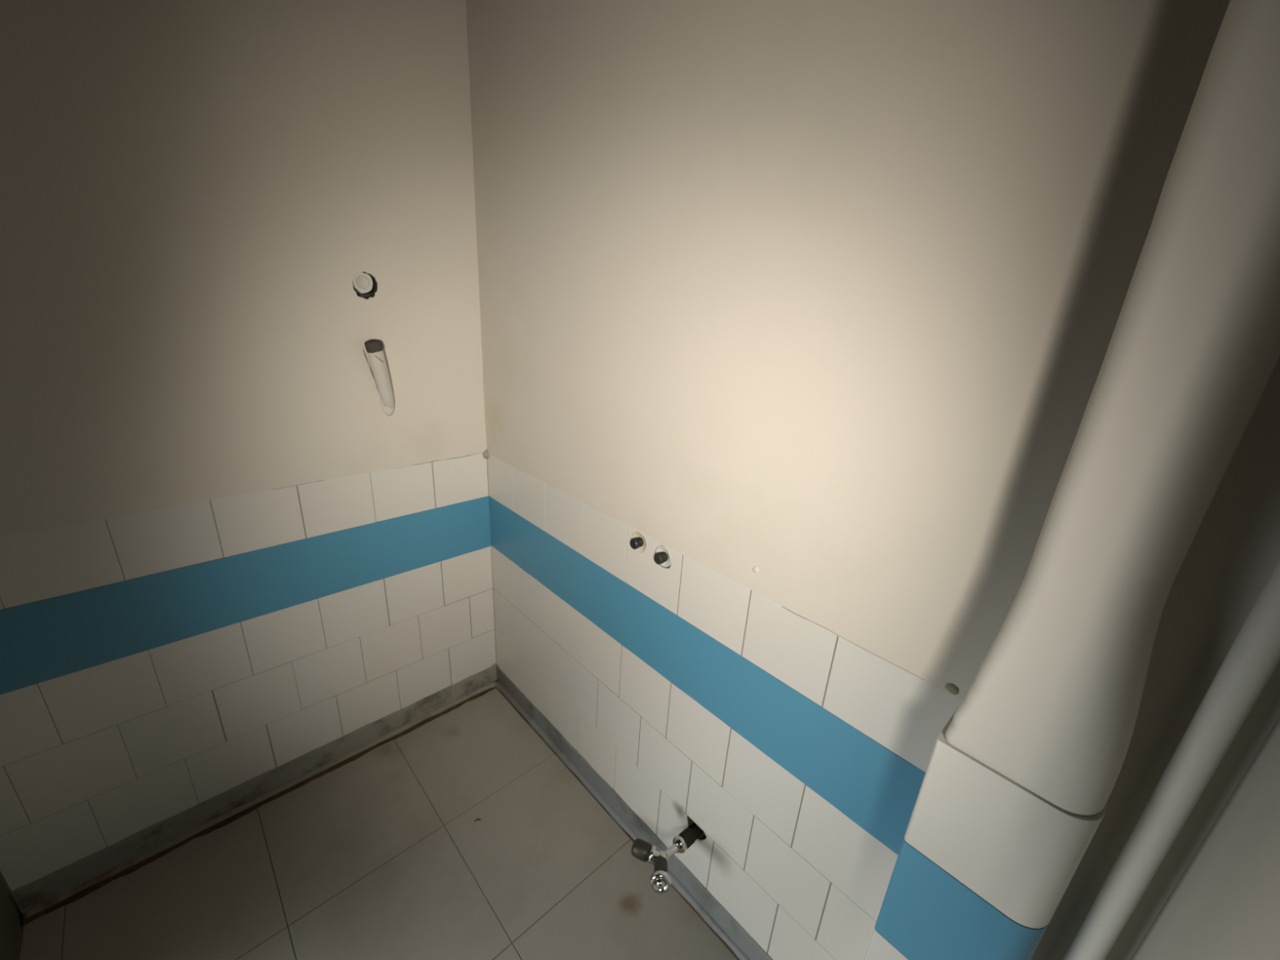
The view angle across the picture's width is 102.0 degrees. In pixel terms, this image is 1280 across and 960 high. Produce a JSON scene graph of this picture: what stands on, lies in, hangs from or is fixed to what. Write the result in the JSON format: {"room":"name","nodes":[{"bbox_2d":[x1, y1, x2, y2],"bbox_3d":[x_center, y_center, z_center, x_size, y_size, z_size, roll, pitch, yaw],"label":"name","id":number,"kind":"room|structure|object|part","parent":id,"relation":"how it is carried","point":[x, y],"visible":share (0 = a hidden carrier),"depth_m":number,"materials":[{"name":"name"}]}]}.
{"room":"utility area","nodes":[
{"label":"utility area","id":0,"kind":"room"},
{"bbox_2d":[0,879,21,959],"bbox_3d":[-1.130,-0.286,0.501,0.096,2.550,0.190,-15,27,-41],"label":"wall","id":1,"kind":"structure","parent":0,"point":[10,917],"depth_m":0.98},
{"bbox_2d":[0,0,496,917],"bbox_3d":[-0.879,-0.430,0.938,1.192,2.550,0.161,-15,27,-41],"label":"wall","id":2,"kind":"structure","parent":0,"point":[224,562],"depth_m":1.02,"materials":[{"name":"paint"}]},
{"bbox_2d":[10,662,497,925],"bbox_3d":[-0.841,0.737,1.354,1.038,0.080,0.029,-15,27,-41],"label":"baseboard","id":3,"kind":"structure","parent":2,"relation":"attached to","point":[72,882],"depth_m":1.24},
{"bbox_2d":[352,271,373,297],"bbox_3d":[-0.609,-0.428,1.134,0.062,0.061,0.036,-15,27,-41],"label":"plug","id":4,"kind":"object","parent":2,"relation":"attached to","point":[362,282],"visible":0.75,"depth_m":1.12,"materials":[{"name":"white plastic"}]},
{"bbox_2d":[363,338,395,416],"bbox_3d":[-0.594,-0.231,1.187,0.043,0.180,0.064,14,22,26],"label":"stub","id":5,"kind":"object","parent":2,"relation":"attached to","point":[374,348],"visible":1,"depth_m":1.18,"materials":[{"name":"plastic"}]},
{"bbox_2d":[15,688,737,959],"bbox_3d":[-0.116,1.138,0.666,1.338,0.120,2.467,-15,27,-41],"label":"floor","id":6,"kind":"structure","parent":0,"point":[383,855],"depth_m":1.14,"materials":[{"name":"tile"}]},
{"bbox_2d":[466,0,1279,959],"bbox_3d":[0.126,-0.341,0.861,0.155,2.550,1.687,-15,27,-41],"label":"wall","id":7,"kind":"structure","parent":0,"point":[818,304],"depth_m":0.72,"materials":[{"name":"paint"}]},
{"bbox_2d":[494,664,773,959],"bbox_3d":[-0.067,0.810,1.289,0.027,0.076,1.207,-15,27,-41],"label":"baseboard","id":8,"kind":"structure","parent":7,"relation":"attached to","point":[714,915],"depth_m":1.25,"materials":[{"name":"paint"}]},
{"bbox_2d":[630,531,646,552],"bbox_3d":[0.004,0.122,1.035,0.052,0.045,0.045,-15,27,-41],"label":"outlet","id":9,"kind":"object","parent":7,"relation":"attached to","point":[638,542],"visible":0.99,"depth_m":1.02,"materials":[{"name":"black plastic"}]},
{"bbox_2d":[653,545,671,567],"bbox_3d":[0.050,0.144,0.991,0.052,0.042,0.043,-15,27,-41],"label":"outlet","id":10,"kind":"object","parent":7,"relation":"attached to","point":[662,557],"visible":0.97,"depth_m":0.98,"materials":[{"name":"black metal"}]},
{"bbox_2d":[631,822,703,893],"bbox_3d":[0.079,0.734,1.052,0.216,0.074,0.108,-15,27,-41],"label":"angle valve","id":11,"kind":"object","parent":7,"relation":"attached to","point":[642,850],"visible":0.99,"depth_m":1.01,"materials":[{"name":"silver metal"}]},
{"bbox_3d":[0.003,0.731,1.024,0.037,0.033,0.033,11,21,19],"label":"handle","id":12,"kind":"part","parent":11,"relation":"part of","materials":[{"name":"plastic"}]},
{"bbox_2d":[653,856,667,872],"bbox_3d":[0.040,0.741,0.988,0.028,0.033,0.048,5,20,3],"label":"outlet","id":13,"kind":"object","parent":11,"relation":"attached to","point":[660,863],"depth_m":0.99,"materials":[{"name":"metal"}]},
{"bbox_3d":[0.058,0.739,1.027,0.049,0.027,0.019,-15,27,-41],"label":"stem","id":14,"kind":"part","parent":11,"relation":"part of","materials":[{"name":"silver metal"}]},
{"bbox_2d":[863,0,1279,959],"bbox_3d":[0.426,-0.148,0.382,0.120,2.550,0.134,-15,27,-41],"label":"wall column","id":15,"kind":"structure","parent":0,"point":[1017,785],"depth_m":0.42,"materials":[{"name":"paint"}]},
{"bbox_2d":[1129,715,1279,959],"bbox_3d":[0.461,-0.067,0.167,0.384,2.550,0.100,-15,27,-41],"label":"wall","id":16,"kind":"structure","parent":0,"point":[1224,904],"depth_m":0.41,"materials":[{"name":"paint"}]},
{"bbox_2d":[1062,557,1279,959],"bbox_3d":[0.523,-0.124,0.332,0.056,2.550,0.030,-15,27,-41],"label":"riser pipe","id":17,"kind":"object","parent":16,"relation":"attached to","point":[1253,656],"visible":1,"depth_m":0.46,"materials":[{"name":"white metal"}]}
]}

